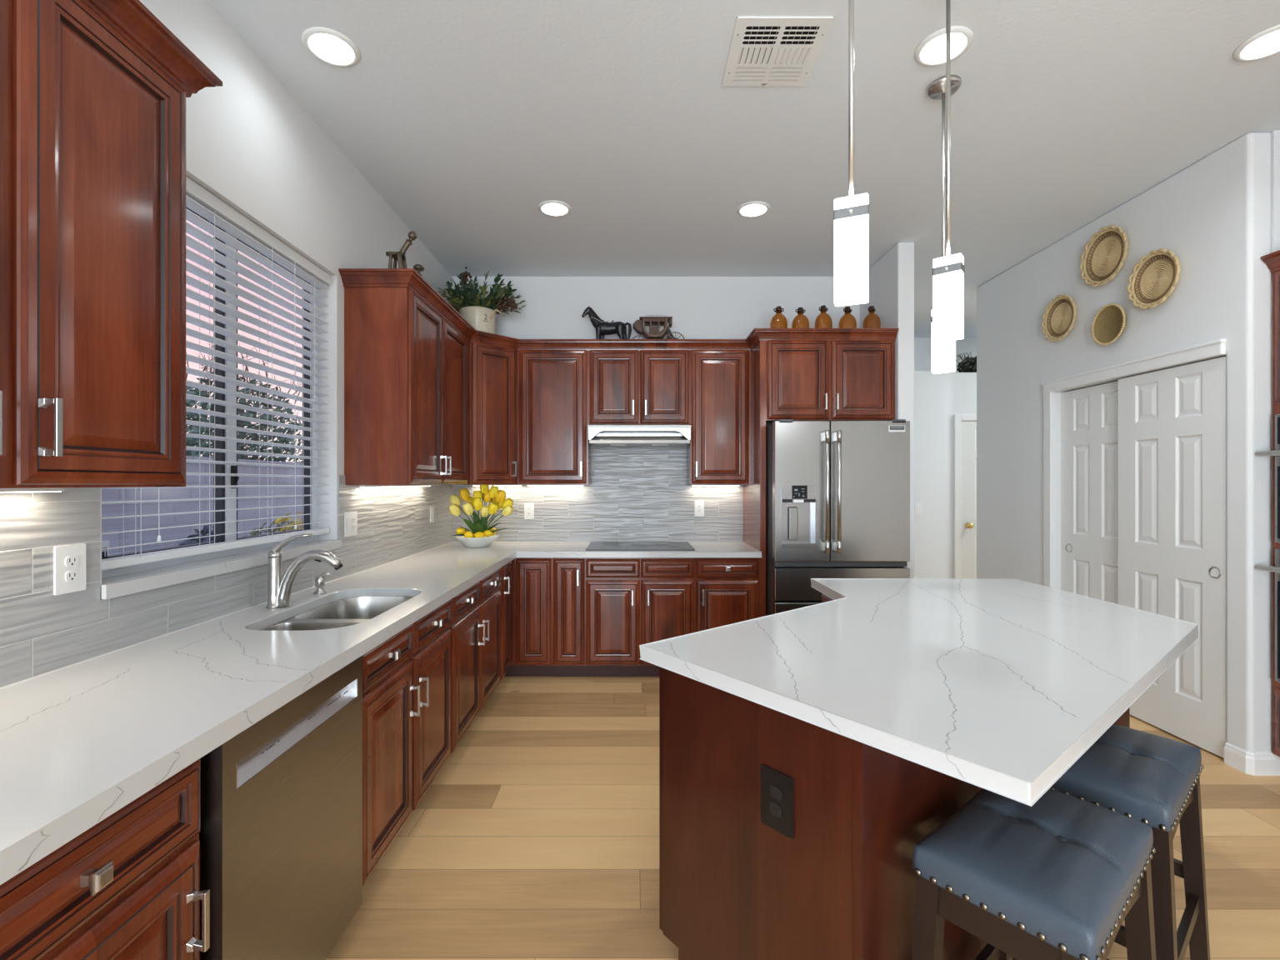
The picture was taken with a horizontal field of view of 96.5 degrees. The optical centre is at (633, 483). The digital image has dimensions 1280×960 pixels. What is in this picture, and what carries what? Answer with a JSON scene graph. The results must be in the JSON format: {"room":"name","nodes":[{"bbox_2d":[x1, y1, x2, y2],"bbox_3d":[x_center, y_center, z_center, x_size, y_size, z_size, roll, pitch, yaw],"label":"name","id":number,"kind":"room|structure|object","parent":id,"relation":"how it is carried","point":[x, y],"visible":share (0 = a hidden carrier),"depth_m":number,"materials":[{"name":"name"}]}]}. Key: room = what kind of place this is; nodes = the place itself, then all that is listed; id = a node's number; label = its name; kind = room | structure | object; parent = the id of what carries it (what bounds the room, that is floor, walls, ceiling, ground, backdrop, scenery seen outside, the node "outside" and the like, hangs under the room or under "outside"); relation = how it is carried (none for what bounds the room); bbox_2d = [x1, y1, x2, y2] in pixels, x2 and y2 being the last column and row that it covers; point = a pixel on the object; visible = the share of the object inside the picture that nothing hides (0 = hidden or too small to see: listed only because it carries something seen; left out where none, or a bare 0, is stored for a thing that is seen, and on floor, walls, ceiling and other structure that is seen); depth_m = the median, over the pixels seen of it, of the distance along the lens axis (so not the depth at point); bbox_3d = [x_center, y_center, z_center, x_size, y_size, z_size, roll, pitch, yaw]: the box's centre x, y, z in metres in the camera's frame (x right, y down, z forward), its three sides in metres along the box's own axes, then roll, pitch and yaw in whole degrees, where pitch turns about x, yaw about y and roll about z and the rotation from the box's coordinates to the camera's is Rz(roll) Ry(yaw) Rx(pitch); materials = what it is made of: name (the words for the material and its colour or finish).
{"room":"kitchen","nodes":[
{"label":"kitchen","id":0,"kind":"room"},
{"bbox_2d":[0,0,452,687],"bbox_3d":[-1.560,-0.150,0.400,0.160,3.090,8.800,0,0,0],"label":"wall","id":1,"kind":"structure","parent":0,"point":[250,143],"depth_m":2.21,"materials":[{"name":"white paint"}]},
{"bbox_2d":[53,543,85,594],"bbox_3d":[-1.475,0.224,1.497,0.008,0.125,0.082,0,0,0],"label":"wall outlet","id":2,"kind":"object","parent":1,"relation":"attached to","point":[69,561],"visible":1,"depth_m":1.49,"materials":[{"name":"white plastic"}]},
{"bbox_2d":[65,555,78,566],"bbox_3d":[-1.473,0.204,1.497,0.002,0.028,0.033,0,0,0],"label":"receptacle","id":3,"kind":"object","parent":2,"relation":"attached to","point":[70,561],"depth_m":1.50,"materials":[{"name":"white plastic"}]},
{"bbox_2d":[65,570,78,581],"bbox_3d":[-1.473,0.243,1.497,0.002,0.028,0.033,0,0,0],"label":"receptacle","id":4,"kind":"object","parent":2,"relation":"attached to","point":[70,576],"depth_m":1.50,"materials":[{"name":"white plastic"}]},
{"bbox_2d":[0,0,185,488],"bbox_3d":[-1.300,-0.508,1.056,0.378,1.034,0.862,0,0,0],"label":"upper cabinet","id":5,"kind":"object","parent":1,"relation":"attached to","point":[92,131],"visible":1,"depth_m":1.20,"materials":[{"name":"brown wood"}]},
{"bbox_2d":[0,487,64,493],"bbox_3d":[-1.433,0.016,1.060,0.035,0.012,0.720,0,0,0],"label":"strip light","id":6,"kind":"object","parent":5,"relation":"attached to","point":[41,489],"visible":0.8,"depth_m":1.35,"materials":[{"name":"white plastic"}]},
{"bbox_2d":[0,491,55,493],"bbox_3d":[-1.433,0.021,1.060,0.027,0.002,0.712,0,0,0],"label":"diffuser","id":7,"kind":"object","parent":6,"relation":"attached to","point":[0,492],"depth_m":1.34,"materials":[{"name":"white plastic"}]},
{"bbox_2d":[83,0,222,97],"bbox_3d":[-1.300,-1.048,1.084,0.380,0.075,0.918,0,0,0],"label":"crown molding","id":8,"kind":"structure","parent":5,"relation":"on","point":[131,18],"depth_m":1.36,"materials":[{"name":"brown wood"}]},
{"bbox_2d":[101,206,317,578],"bbox_3d":[-1.601,-0.378,2.235,0.077,1.335,1.270,0,0,0],"label":"window","id":9,"kind":"structure","parent":1,"relation":"in","point":[222,504],"depth_m":2.24,"materials":[{"name":"white plastic"}]},
{"bbox_2d":[101,175,330,570],"bbox_3d":[-1.540,-0.379,2.231,0.070,1.326,1.255,0,0,0],"label":"window blind","id":10,"kind":"object","parent":9,"relation":"attached to","point":[199,200],"visible":0.66,"depth_m":2.27,"materials":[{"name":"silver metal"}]},
{"bbox_2d":[101,540,341,599],"bbox_3d":[-1.524,0.303,2.229,0.117,0.040,1.282,0,0,0],"label":"trim","id":11,"kind":"structure","parent":1,"relation":"attached to","point":[129,583],"depth_m":1.93,"materials":[{"name":"white stone"}]},
{"bbox_2d":[344,511,357,536],"bbox_3d":[-1.475,0.213,2.985,0.008,0.125,0.125,0,0,0],"label":"light switch","id":12,"kind":"object","parent":1,"relation":"attached to","point":[350,518],"visible":1,"depth_m":2.97,"materials":[{"name":"white plastic"}]},
{"bbox_2d":[344,287,469,484],"bbox_3d":[-1.300,-0.508,3.502,0.378,1.034,1.125,0,0,0],"label":"upper cabinet","id":13,"kind":"object","parent":1,"relation":"attached to","point":[407,367],"visible":1,"depth_m":2.94,"materials":[{"name":"brown wood"}]},
{"bbox_2d":[359,485,431,487],"bbox_3d":[-1.433,0.016,3.510,0.035,0.012,0.980,0,0,0],"label":"strip light","id":14,"kind":"object","parent":13,"relation":"attached to","point":[360,486],"visible":0.89,"depth_m":3.30,"materials":[{"name":"white plastic"}]},
{"bbox_2d":[360,485,430,487],"bbox_3d":[-1.433,0.021,3.510,0.027,0.002,0.972,0,0,0],"label":"diffuser","id":15,"kind":"object","parent":14,"relation":"attached to","point":[360,486],"depth_m":3.25,"materials":[{"name":"white plastic"}]},
{"bbox_2d":[385,230,416,268],"bbox_3d":[-1.245,-1.188,3.060,0.166,0.325,0.096,0,0,0],"label":"animal figurine","id":16,"kind":"object","parent":13,"relation":"on","point":[399,257],"visible":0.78,"depth_m":3.05,"materials":[{"name":"brown metal"}]},
{"bbox_2d":[413,264,424,275],"bbox_3d":[-1.236,-1.133,3.240,0.099,0.214,0.068,0,0,0],"label":"mill","id":17,"kind":"object","parent":13,"relation":"on","point":[418,267],"visible":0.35,"depth_m":3.23,"materials":[{"name":"brown metal"}]},
{"bbox_2d":[430,505,434,522],"bbox_3d":[-1.476,0.228,4.190,0.008,0.118,0.075,0,0,0],"label":"light switch","id":18,"kind":"object","parent":1,"relation":"attached to","point":[432,508],"visible":1,"depth_m":4.17,"materials":[{"name":"white plastic"}]},
{"bbox_2d":[451,276,860,541],"bbox_3d":[0.242,-0.150,4.735,3.464,3.090,0.130,0,0,0],"label":"wall","id":19,"kind":"structure","parent":0,"point":[700,307],"depth_m":4.68,"materials":[{"name":"white paint"}]},
{"bbox_2d":[470,340,517,484],"bbox_3d":[-1.181,-0.508,4.372,0.615,1.034,0.613,0,0,0],"label":"upper cabinet","id":20,"kind":"object","parent":19,"relation":"attached to","point":[493,369],"visible":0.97,"depth_m":4.19,"materials":[{"name":"brown wood"}]},
{"bbox_2d":[437,266,525,334],"bbox_3d":[-1.121,-1.326,4.291,0.634,0.601,0.467,0,0,-3],"label":"greenery","id":21,"kind":"object","parent":20,"relation":"on","point":[481,313],"visible":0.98,"depth_m":4.22,"materials":[{"name":"green plant"}]},
{"bbox_2d":[338,268,899,350],"bbox_3d":[0.183,-1.048,3.616,3.346,0.075,1.465,0,0,0],"label":"crown molding","id":22,"kind":"structure","parent":20,"relation":"attached to","point":[351,277],"depth_m":4.02,"materials":[{"name":"brown wood"}]},
{"bbox_2d":[524,503,534,519],"bbox_3d":[-0.852,0.227,4.665,0.078,0.130,0.008,0,0,0],"label":"wall outlet","id":23,"kind":"object","parent":19,"relation":"attached to","point":[528,507],"visible":1,"depth_m":4.66,"materials":[{"name":"white plastic"}]},
{"bbox_2d":[517,350,590,484],"bbox_3d":[-0.614,-0.508,4.488,0.535,1.034,0.382,0,0,0],"label":"upper cabinet","id":24,"kind":"object","parent":19,"relation":"attached to","point":[554,447],"visible":0.99,"depth_m":4.33,"materials":[{"name":"brown wood"}]},
{"bbox_2d":[526,484,584,485],"bbox_3d":[-0.630,0.016,4.617,0.460,0.012,0.035,0,0,0],"label":"strip light","id":25,"kind":"object","parent":24,"relation":"attached to","point":[527,484],"visible":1,"depth_m":4.60,"materials":[{"name":"white plastic"}]},
{"bbox_2d":[588,350,689,424],"bbox_3d":[0.044,-0.736,4.488,0.780,0.578,0.382,0,0,0],"label":"upper cabinet","id":26,"kind":"object","parent":19,"relation":"attached to","point":[626,387],"visible":0.99,"depth_m":4.33,"materials":[{"name":"brown wood"}]},
{"bbox_2d":[581,305,631,339],"bbox_3d":[-0.210,-1.210,4.484,0.395,0.370,0.122,0,0,-3],"label":"horse figurine","id":27,"kind":"object","parent":26,"relation":"on","point":[602,327],"visible":0.79,"depth_m":4.46,"materials":[{"name":"black ceramic"}]},
{"bbox_2d":[587,424,691,447],"bbox_3d":[0.045,-0.366,4.420,0.762,0.154,0.489,0,0,0],"label":"range hood","id":28,"kind":"object","parent":26,"relation":"attached to","point":[599,435],"visible":1,"depth_m":4.21,"materials":[{"name":"silver metal"}]},
{"bbox_2d":[632,315,684,339],"bbox_3d":[0.190,-1.166,4.490,0.418,0.280,0.180,0,0,0],"label":"figurine","id":29,"kind":"object","parent":26,"relation":"on","point":[638,326],"visible":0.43,"depth_m":4.43,"materials":[{"name":"brown wood"}]},
{"bbox_2d":[694,500,704,516],"bbox_3d":[0.539,0.205,4.665,0.078,0.130,0.008,0,0,0],"label":"wall outlet","id":30,"kind":"object","parent":19,"relation":"attached to","point":[698,505],"visible":1,"depth_m":4.66,"materials":[{"name":"white plastic"}]},
{"bbox_2d":[686,350,750,484],"bbox_3d":[0.667,-0.508,4.488,0.464,1.034,0.382,0,0,0],"label":"upper cabinet","id":31,"kind":"object","parent":19,"relation":"attached to","point":[718,452],"visible":1,"depth_m":4.33,"materials":[{"name":"brown wood"}]},
{"bbox_2d":[690,484,739,485],"bbox_3d":[0.665,0.016,4.617,0.390,0.012,0.035,0,0,0],"label":"strip light","id":32,"kind":"object","parent":31,"relation":"attached to","point":[691,484],"visible":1,"depth_m":4.60,"materials":[{"name":"white plastic"}]},
{"bbox_2d":[209,0,1279,337],"bbox_3d":[2.275,-1.745,1.400,7.850,0.100,11.200,0,0,0],"label":"ceiling","id":33,"kind":"structure","parent":0,"point":[465,117],"depth_m":2.67,"materials":[{"name":"white paint"}]},
{"bbox_2d":[301,26,360,67],"bbox_3d":[-1.173,-1.690,2.220,0.204,0.010,0.204,0,0,0],"label":"recessed light","id":34,"kind":"object","parent":33,"relation":"in","point":[331,47],"visible":1,"depth_m":2.21,"materials":[{"name":"white plastic"}]},
{"bbox_2d":[537,200,571,216],"bbox_3d":[-0.485,-1.690,3.518,0.204,0.010,0.204,0,0,0],"label":"recessed light","id":35,"kind":"object","parent":33,"relation":"in","point":[550,207],"visible":1,"depth_m":3.50,"materials":[{"name":"white"}]},
{"bbox_2d":[736,200,769,217],"bbox_3d":[0.742,-1.690,3.529,0.204,0.010,0.204,0,0,0],"label":"recessed light","id":36,"kind":"object","parent":33,"relation":"in","point":[755,208],"visible":1,"depth_m":3.52,"materials":[{"name":"white"}]},
{"bbox_2d":[721,16,834,87],"bbox_3d":[0.553,-1.687,2.250,0.355,0.016,0.355,0,0,0],"label":"ceiling vent","id":37,"kind":"object","parent":33,"relation":"in","point":[764,51],"visible":1,"depth_m":2.23,"materials":[{"name":"white plastic"}]},
{"bbox_2d":[833,0,869,306],"bbox_3d":[0.572,-1.085,1.498,0.132,1.219,0.132,0,0,23],"label":"pendant lamp","id":38,"kind":"object","parent":33,"relation":"hanging from","point":[851,213],"visible":1,"depth_m":1.48,"materials":[{"name":"white glass"}]},
{"bbox_2d":[925,75,961,373],"bbox_3d":[1.323,-1.085,2.434,0.132,1.219,0.132,0,0,40],"label":"pendant lamp","id":39,"kind":"object","parent":33,"relation":"hanging from","point":[943,353],"visible":0.52,"depth_m":2.43,"materials":[{"name":"white glass"}]},
{"bbox_2d":[914,25,973,66],"bbox_3d":[1.203,-1.690,2.216,0.204,0.010,0.204,0,0,0],"label":"recessed light","id":40,"kind":"object","parent":33,"relation":"in","point":[931,52],"visible":0.94,"depth_m":2.21,"materials":[{"name":"white"}]},
{"bbox_2d":[931,0,964,342],"bbox_3d":[1.040,-1.085,1.885,0.132,1.219,0.132,0,0,40],"label":"pendant lamp","id":41,"kind":"object","parent":33,"relation":"hanging from","point":[947,272],"visible":1,"depth_m":1.88,"materials":[{"name":"white glass"}]},
{"bbox_2d":[1232,24,1279,61],"bbox_3d":[2.446,-1.690,2.190,0.204,0.010,0.204,0,0,0],"label":"recessed light","id":42,"kind":"object","parent":33,"relation":"in","point":[1266,43],"visible":1,"depth_m":2.21,"materials":[{"name":"white"}]},
{"bbox_2d":[326,676,1279,959],"bbox_3d":[2.275,1.445,1.400,7.850,0.100,11.200,0,0,0],"label":"floor","id":43,"kind":"structure","parent":0,"point":[537,837],"depth_m":2.19,"materials":[{"name":"brown wood"}]},
{"bbox_2d":[0,758,209,959],"bbox_3d":[-1.143,0.957,0.891,0.654,0.877,0.503,0,0,0],"label":"base cabinet","id":44,"kind":"object","parent":43,"relation":"on","point":[127,887],"visible":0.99,"depth_m":0.95,"materials":[{"name":"brown wood"}]},
{"bbox_2d":[199,655,362,959],"bbox_3d":[-1.139,0.960,1.465,0.602,0.870,0.610,0,0,0],"label":"dishwasher","id":45,"kind":"object","parent":43,"relation":"on","point":[281,832],"visible":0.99,"depth_m":1.39,"materials":[{"name":"silver metal"}]},
{"bbox_2d":[362,599,451,886],"bbox_3d":[-1.143,0.957,2.242,0.654,0.877,0.914,0,0,0],"label":"base cabinet","id":46,"kind":"object","parent":43,"relation":"on","point":[407,677],"visible":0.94,"depth_m":2.12,"materials":[{"name":"brown wood"}]},
{"bbox_2d":[449,567,500,753],"bbox_3d":[-1.143,0.957,3.202,0.654,0.877,1.006,0,0,0],"label":"base cabinet","id":47,"kind":"object","parent":43,"relation":"on","point":[475,627],"visible":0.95,"depth_m":3.08,"materials":[{"name":"brown wood"}]},
{"bbox_2d":[499,557,554,679],"bbox_3d":[-1.021,0.957,4.183,0.898,0.877,0.954,0,0,0],"label":"base cabinet","id":48,"kind":"object","parent":43,"relation":"on","point":[526,588],"visible":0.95,"depth_m":4.03,"materials":[{"name":"brown wood"}]},
{"bbox_2d":[0,541,761,884],"bbox_3d":[-0.347,0.499,2.185,2.495,0.044,4.976,0,0,0],"label":"countertop","id":49,"kind":"structure","parent":48,"relation":"on","point":[81,742],"depth_m":1.31,"materials":[{"name":"white stone"}]},
{"bbox_2d":[265,533,343,608],"bbox_3d":[-1.277,0.338,2.220,0.293,0.286,0.060,0,0,0],"label":"kitchen faucet","id":50,"kind":"object","parent":49,"relation":"on","point":[279,589],"visible":1,"depth_m":2.20,"materials":[{"name":"silver metal"}]},
{"bbox_2d":[313,572,331,594],"bbox_3d":[-1.361,0.434,2.500,0.076,0.091,0.054,0,0,0],"label":"soap dispenser","id":51,"kind":"object","parent":49,"relation":"on","point":[320,580],"visible":1,"depth_m":2.49,"materials":[{"name":"silver metal"}]},
{"bbox_2d":[258,596,413,630],"bbox_3d":[-1.123,0.625,2.239,0.445,0.214,0.807,0,0,0],"label":"sink","id":52,"kind":"object","parent":49,"relation":"in","point":[352,611],"visible":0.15,"depth_m":2.50,"materials":[{"name":"silver metal"}]},
{"bbox_2d":[454,534,499,547],"bbox_3d":[-1.185,0.439,4.330,0.335,0.082,0.335,0,0,0],"label":"fruit bowl","id":53,"kind":"object","parent":49,"relation":"on","point":[487,541],"visible":0.91,"depth_m":4.23,"materials":[{"name":"white ceramic"}]},
{"bbox_2d":[448,484,513,536],"bbox_3d":[-1.145,0.219,4.314,0.501,0.457,0.242,0,0,0],"label":"tulip bouquet","id":54,"kind":"object","parent":53,"relation":"in","point":[497,498],"visible":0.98,"depth_m":4.27,"materials":[{"name":"yellow plant"}]},
{"bbox_2d":[585,541,694,550],"bbox_3d":[0.050,0.476,4.345,0.784,0.006,0.536,0,0,0],"label":"cooktop","id":55,"kind":"object","parent":49,"relation":"in","point":[593,546],"visible":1,"depth_m":4.30,"materials":[{"name":"black glass"}]},
{"bbox_2d":[552,557,585,676],"bbox_3d":[-0.456,0.957,4.323,0.230,0.877,0.654,0,0,0],"label":"base cabinet","id":56,"kind":"object","parent":43,"relation":"on","point":[568,573],"visible":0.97,"depth_m":4.04,"materials":[{"name":"brown wood"}]},
{"bbox_2d":[585,557,694,676],"bbox_3d":[0.050,0.957,4.323,0.779,0.877,0.654,0,0,0],"label":"base cabinet","id":57,"kind":"object","parent":43,"relation":"on","point":[631,602],"visible":0.95,"depth_m":4.04,"materials":[{"name":"brown wood"}]},
{"bbox_2d":[695,557,759,632],"bbox_3d":[0.669,0.957,4.323,0.458,0.877,0.654,0,0,0],"label":"base cabinet","id":58,"kind":"object","parent":43,"relation":"on","point":[727,589],"visible":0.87,"depth_m":4.04,"materials":[{"name":"brown wood"}]},
{"bbox_2d":[743,340,894,617],"bbox_3d":[1.377,0.185,4.338,0.957,2.420,0.682,0,0,0],"label":"tall cabinet","id":59,"kind":"object","parent":43,"relation":"on","point":[796,380],"visible":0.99,"depth_m":4.04,"materials":[{"name":"brown wood"}]},
{"bbox_2d":[770,305,787,328],"bbox_3d":[1.062,-1.158,4.170,0.124,0.265,0.124,0,0,0],"label":"bottle","id":60,"kind":"object","parent":59,"relation":"on","point":[778,320],"visible":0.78,"depth_m":4.13,"materials":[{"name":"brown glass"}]},
{"bbox_2d":[791,307,809,328],"bbox_3d":[1.221,-1.154,4.170,0.124,0.257,0.124,0,0,-7],"label":"bottle","id":61,"kind":"object","parent":59,"relation":"on","point":[800,321],"visible":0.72,"depth_m":4.13,"materials":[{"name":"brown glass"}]},
{"bbox_2d":[814,305,832,328],"bbox_3d":[1.388,-1.161,4.170,0.124,0.272,0.124,0,0,-14],"label":"bottle","id":62,"kind":"object","parent":59,"relation":"on","point":[823,320],"visible":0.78,"depth_m":4.13,"materials":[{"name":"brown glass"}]},
{"bbox_2d":[838,306,856,328],"bbox_3d":[1.565,-1.157,4.170,0.124,0.263,0.124,0,0,-21],"label":"bottle","id":63,"kind":"object","parent":59,"relation":"on","point":[847,320],"visible":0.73,"depth_m":4.13,"materials":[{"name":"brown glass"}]},
{"bbox_2d":[862,305,880,328],"bbox_3d":[1.741,-1.159,4.170,0.124,0.268,0.124,0,0,-27],"label":"bottle","id":64,"kind":"object","parent":59,"relation":"on","point":[872,320],"visible":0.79,"depth_m":4.13,"materials":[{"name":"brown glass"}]},
{"bbox_2d":[765,419,909,615],"bbox_3d":[1.397,0.469,4.192,0.903,1.792,0.906,0,0,0],"label":"refrigerator","id":65,"kind":"object","parent":43,"relation":"on","point":[837,492],"visible":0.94,"depth_m":3.81,"materials":[{"name":"silver metal"}]},
{"bbox_2d":[659,593,1129,959],"bbox_3d":[1.002,0.957,2.208,2.154,0.876,1.085,0,0,-35],"label":"kitchen island","id":66,"kind":"object","parent":43,"relation":"on","point":[732,886],"visible":0.38,"depth_m":1.35,"materials":[{"name":"brown wood"}]},
{"bbox_2d":[760,764,794,839],"bbox_3d":[0.333,0.738,1.327,0.009,0.138,0.090,0,0,-39],"label":"wall outlet","id":67,"kind":"object","parent":66,"relation":"attached to","point":[777,787],"visible":1,"depth_m":1.32,"materials":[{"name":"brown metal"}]},
{"bbox_2d":[770,785,782,800],"bbox_3d":[0.331,0.719,1.325,0.002,0.028,0.033,0,0,-39],"label":"receptacle","id":68,"kind":"object","parent":67,"relation":"attached to","point":[776,791],"depth_m":1.32,"materials":[{"name":"black plastic"}]},
{"bbox_2d":[770,801,782,817],"bbox_3d":[0.331,0.757,1.325,0.002,0.028,0.033,0,0,-39],"label":"receptacle","id":69,"kind":"object","parent":67,"relation":"attached to","point":[776,807],"depth_m":1.32,"materials":[{"name":"black plastic"}]},
{"bbox_2d":[639,578,1199,806],"bbox_3d":[1.077,0.499,2.140,2.229,0.044,1.372,0,0,-39],"label":"island countertop","id":70,"kind":"structure","parent":66,"relation":"on","point":[1000,687],"depth_m":1.52,"materials":[{"name":"white stone"}]},
{"bbox_2d":[911,788,1156,959],"bbox_3d":[0.874,1.065,1.238,0.509,0.663,0.341,0,0,-39],"label":"bar stool","id":71,"kind":"object","parent":43,"relation":"on","point":[1058,877],"visible":0.94,"depth_m":1.15,"materials":[{"name":"blue leather"}]},
{"bbox_2d":[1012,724,1209,959],"bbox_3d":[1.352,1.065,1.610,0.509,0.663,0.341,0,0,-39],"label":"bar stool","id":72,"kind":"object","parent":43,"relation":"on","point":[1153,780],"visible":0.56,"depth_m":1.48,"materials":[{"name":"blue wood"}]},
{"bbox_2d":[1260,250,1279,756],"bbox_3d":[3.357,0.155,2.335,0.701,2.480,0.800,0,0,0],"label":"tall cabinet","id":73,"kind":"object","parent":43,"relation":"on","point":[1272,260],"visible":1,"depth_m":2.72,"materials":[{"name":"brown wood"}]},
{"bbox_2d":[1257,549,1279,682],"bbox_3d":[3.014,0.623,2.335,0.094,0.625,0.760,0,0,0],"label":"wall oven","id":74,"kind":"object","parent":73,"relation":"in","point":[1276,569],"visible":1,"depth_m":2.69,"materials":[{"name":"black metal"}]},
{"bbox_2d":[1257,414,1279,543],"bbox_3d":[3.014,-0.022,2.335,0.094,0.605,0.760,0,0,0],"label":"microwave oven","id":75,"kind":"object","parent":73,"relation":"in","point":[1277,452],"visible":1,"depth_m":2.69,"materials":[{"name":"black metal"}]},
{"bbox_2d":[860,242,914,578],"bbox_3d":[1.915,-0.150,4.340,0.117,3.090,0.680,0,0,0],"label":"wall","id":76,"kind":"structure","parent":0,"point":[891,279],"depth_m":4.00,"materials":[{"name":"white paint"}]},
{"bbox_2d":[914,370,976,578],"bbox_3d":[4.037,0.128,6.275,4.126,2.535,0.950,0,0,0],"label":"wall","id":77,"kind":"structure","parent":0,"point":[937,397],"depth_m":5.80,"materials":[{"name":"white paint"}]},
{"bbox_2d":[915,502,921,514],"bbox_3d":[2.895,0.255,5.795,0.070,0.115,0.008,0,0,0],"label":"light switch","id":78,"kind":"object","parent":77,"relation":"attached to","point":[917,505],"visible":1,"depth_m":5.79,"materials":[{"name":"white plastic"}]},
{"bbox_2d":[953,414,976,578],"bbox_3d":[3.745,0.343,5.856,0.906,2.105,0.027,0,0,0],"label":"trim","id":79,"kind":"structure","parent":77,"relation":"attached to","point":[957,418],"depth_m":5.84,"materials":[{"name":"white paint"}]},
{"bbox_2d":[955,351,976,372],"bbox_3d":[3.639,-1.258,6.152,0.362,0.270,0.310,0,0,0],"label":"dried plant","id":80,"kind":"object","parent":77,"relation":"on","point":[965,367],"visible":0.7,"depth_m":6.11,"materials":[{"name":"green plant"}]},
{"bbox_2d":[961,420,976,579],"bbox_3d":[3.745,0.375,5.837,0.760,2.030,0.107,0,0,0],"label":"door","id":81,"kind":"structure","parent":77,"relation":"in","point":[968,428],"depth_m":5.86,"materials":[{"name":"white paint"}]},
{"bbox_2d":[914,337,976,372],"bbox_3d":[4.000,-1.417,6.700,4.200,0.555,0.100,0,0,0],"label":"wall","id":82,"kind":"structure","parent":0,"point":[922,346],"depth_m":6.65,"materials":[{"name":"white paint"}]},
{"bbox_2d":[976,132,1271,752],"bbox_3d":[3.018,-0.150,3.835,0.115,3.090,2.190,0,0,0],"label":"wall","id":83,"kind":"structure","parent":0,"point":[1214,214],"depth_m":3.11,"materials":[{"name":"white paint"}]},
{"bbox_2d":[1040,294,1076,341],"bbox_3d":[2.932,-1.132,3.915,0.054,0.315,0.314,0,0,0],"label":"wall basket","id":84,"kind":"object","parent":83,"relation":"attached to","point":[1059,320],"visible":1,"depth_m":3.93,"materials":[{"name":"wicker"}]},
{"bbox_2d":[1060,380,1118,604],"bbox_3d":[3.034,0.373,3.728,0.039,2.020,0.600,0,0,0],"label":"door","id":85,"kind":"structure","parent":83,"relation":"in","point":[1089,416],"depth_m":3.78,"materials":[{"name":"white paint"}]},
{"bbox_2d":[1079,225,1128,287],"bbox_3d":[2.932,-1.408,3.545,0.054,0.361,0.360,0,0,0],"label":"wall basket","id":86,"kind":"object","parent":83,"relation":"attached to","point":[1106,254],"visible":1,"depth_m":3.56,"materials":[{"name":"wicker"}]},
{"bbox_2d":[1090,303,1126,345],"bbox_3d":[2.927,-0.972,3.496,0.063,0.254,0.254,0,0,0],"label":"wall basket","id":87,"kind":"object","parent":83,"relation":"attached to","point":[1109,323],"visible":1,"depth_m":3.52,"materials":[{"name":"brown wicker"}]},
{"bbox_2d":[1040,338,1225,587],"bbox_3d":[2.955,0.336,3.478,0.050,2.118,1.255,0,0,0],"label":"trim","id":88,"kind":"structure","parent":83,"relation":"attached to","point":[1214,348],"depth_m":3.70,"materials":[{"name":"white paint"}]},
{"bbox_2d":[1126,248,1180,309],"bbox_3d":[2.932,-1.145,3.205,0.054,0.325,0.324,0,0,0],"label":"wall basket","id":89,"kind":"object","parent":83,"relation":"attached to","point":[1156,277],"visible":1,"depth_m":3.22,"materials":[{"name":"wicker"}]},
{"bbox_2d":[1118,356,1226,758],"bbox_3d":[2.987,0.373,3.181,0.039,2.020,0.638,0,0,0],"label":"door","id":90,"kind":"structure","parent":83,"relation":"in","point":[1172,422],"depth_m":3.10,"materials":[{"name":"white paint"}]},
{"bbox_2d":[1270,130,1279,752],"bbox_3d":[3.458,-0.150,2.800,0.765,3.090,0.120,0,0,0],"label":"wall","id":91,"kind":"structure","parent":0,"point":[1275,133],"depth_m":2.74,"materials":[{"name":"white paint"}]},
{"bbox_2d":[1224,742,1279,775],"bbox_3d":[3.039,1.343,2.784,0.191,0.104,0.121,0,0,0],"label":"baseboard","id":92,"kind":"structure","parent":91,"relation":"attached to","point":[1248,762],"depth_m":2.73,"materials":[{"name":"white paint"}]},
{"label":"outside","id":93,"kind":"structure","parent":0,"visible":0},
{"bbox_3d":[-7.830,1.465,6.500,12.340,0.100,19.000,0,0,0],"label":"ground","id":94,"kind":"structure","parent":93,"visible":0},
{"bbox_2d":[176,524,213,545],"bbox_3d":[-2.997,0.848,4.047,0.428,1.137,0.465,0,0,0],"label":"shrub","id":95,"kind":"object","parent":94,"relation":"on","point":[206,528],"visible":0.06,"depth_m":3.98,"materials":[{"name":"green plant"}]},
{"bbox_2d":[101,455,302,554],"bbox_3d":[-4.600,0.570,6.000,0.260,1.690,16.000,0,0,0],"label":"fence","id":96,"kind":"object","parent":94,"relation":"on","point":[112,525],"visible":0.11,"depth_m":5.80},
{"bbox_2d":[185,351,238,456],"bbox_3d":[-5.669,-0.357,6.288,1.625,3.556,2.412,0,0,-8],"label":"tree","id":97,"kind":"object","parent":94,"relation":"on","point":[192,442],"visible":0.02,"depth_m":6.64,"materials":[{"name":"green plant"}]},
{"bbox_2d":[185,343,302,463],"bbox_3d":[-5.797,-0.347,8.345,1.630,3.536,2.285,0,0,0],"label":"tree","id":98,"kind":"object","parent":94,"relation":"on","point":[242,435],"visible":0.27,"depth_m":8.27,"materials":[{"name":"green plant"}]},
{"bbox_2d":[244,511,302,536],"bbox_3d":[-3.597,0.844,5.737,0.536,1.143,0.761,0,0,0],"label":"flowering shrub","id":99,"kind":"object","parent":94,"relation":"on","point":[278,520],"visible":0.16,"depth_m":5.78,"materials":[{"name":"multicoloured plant"}]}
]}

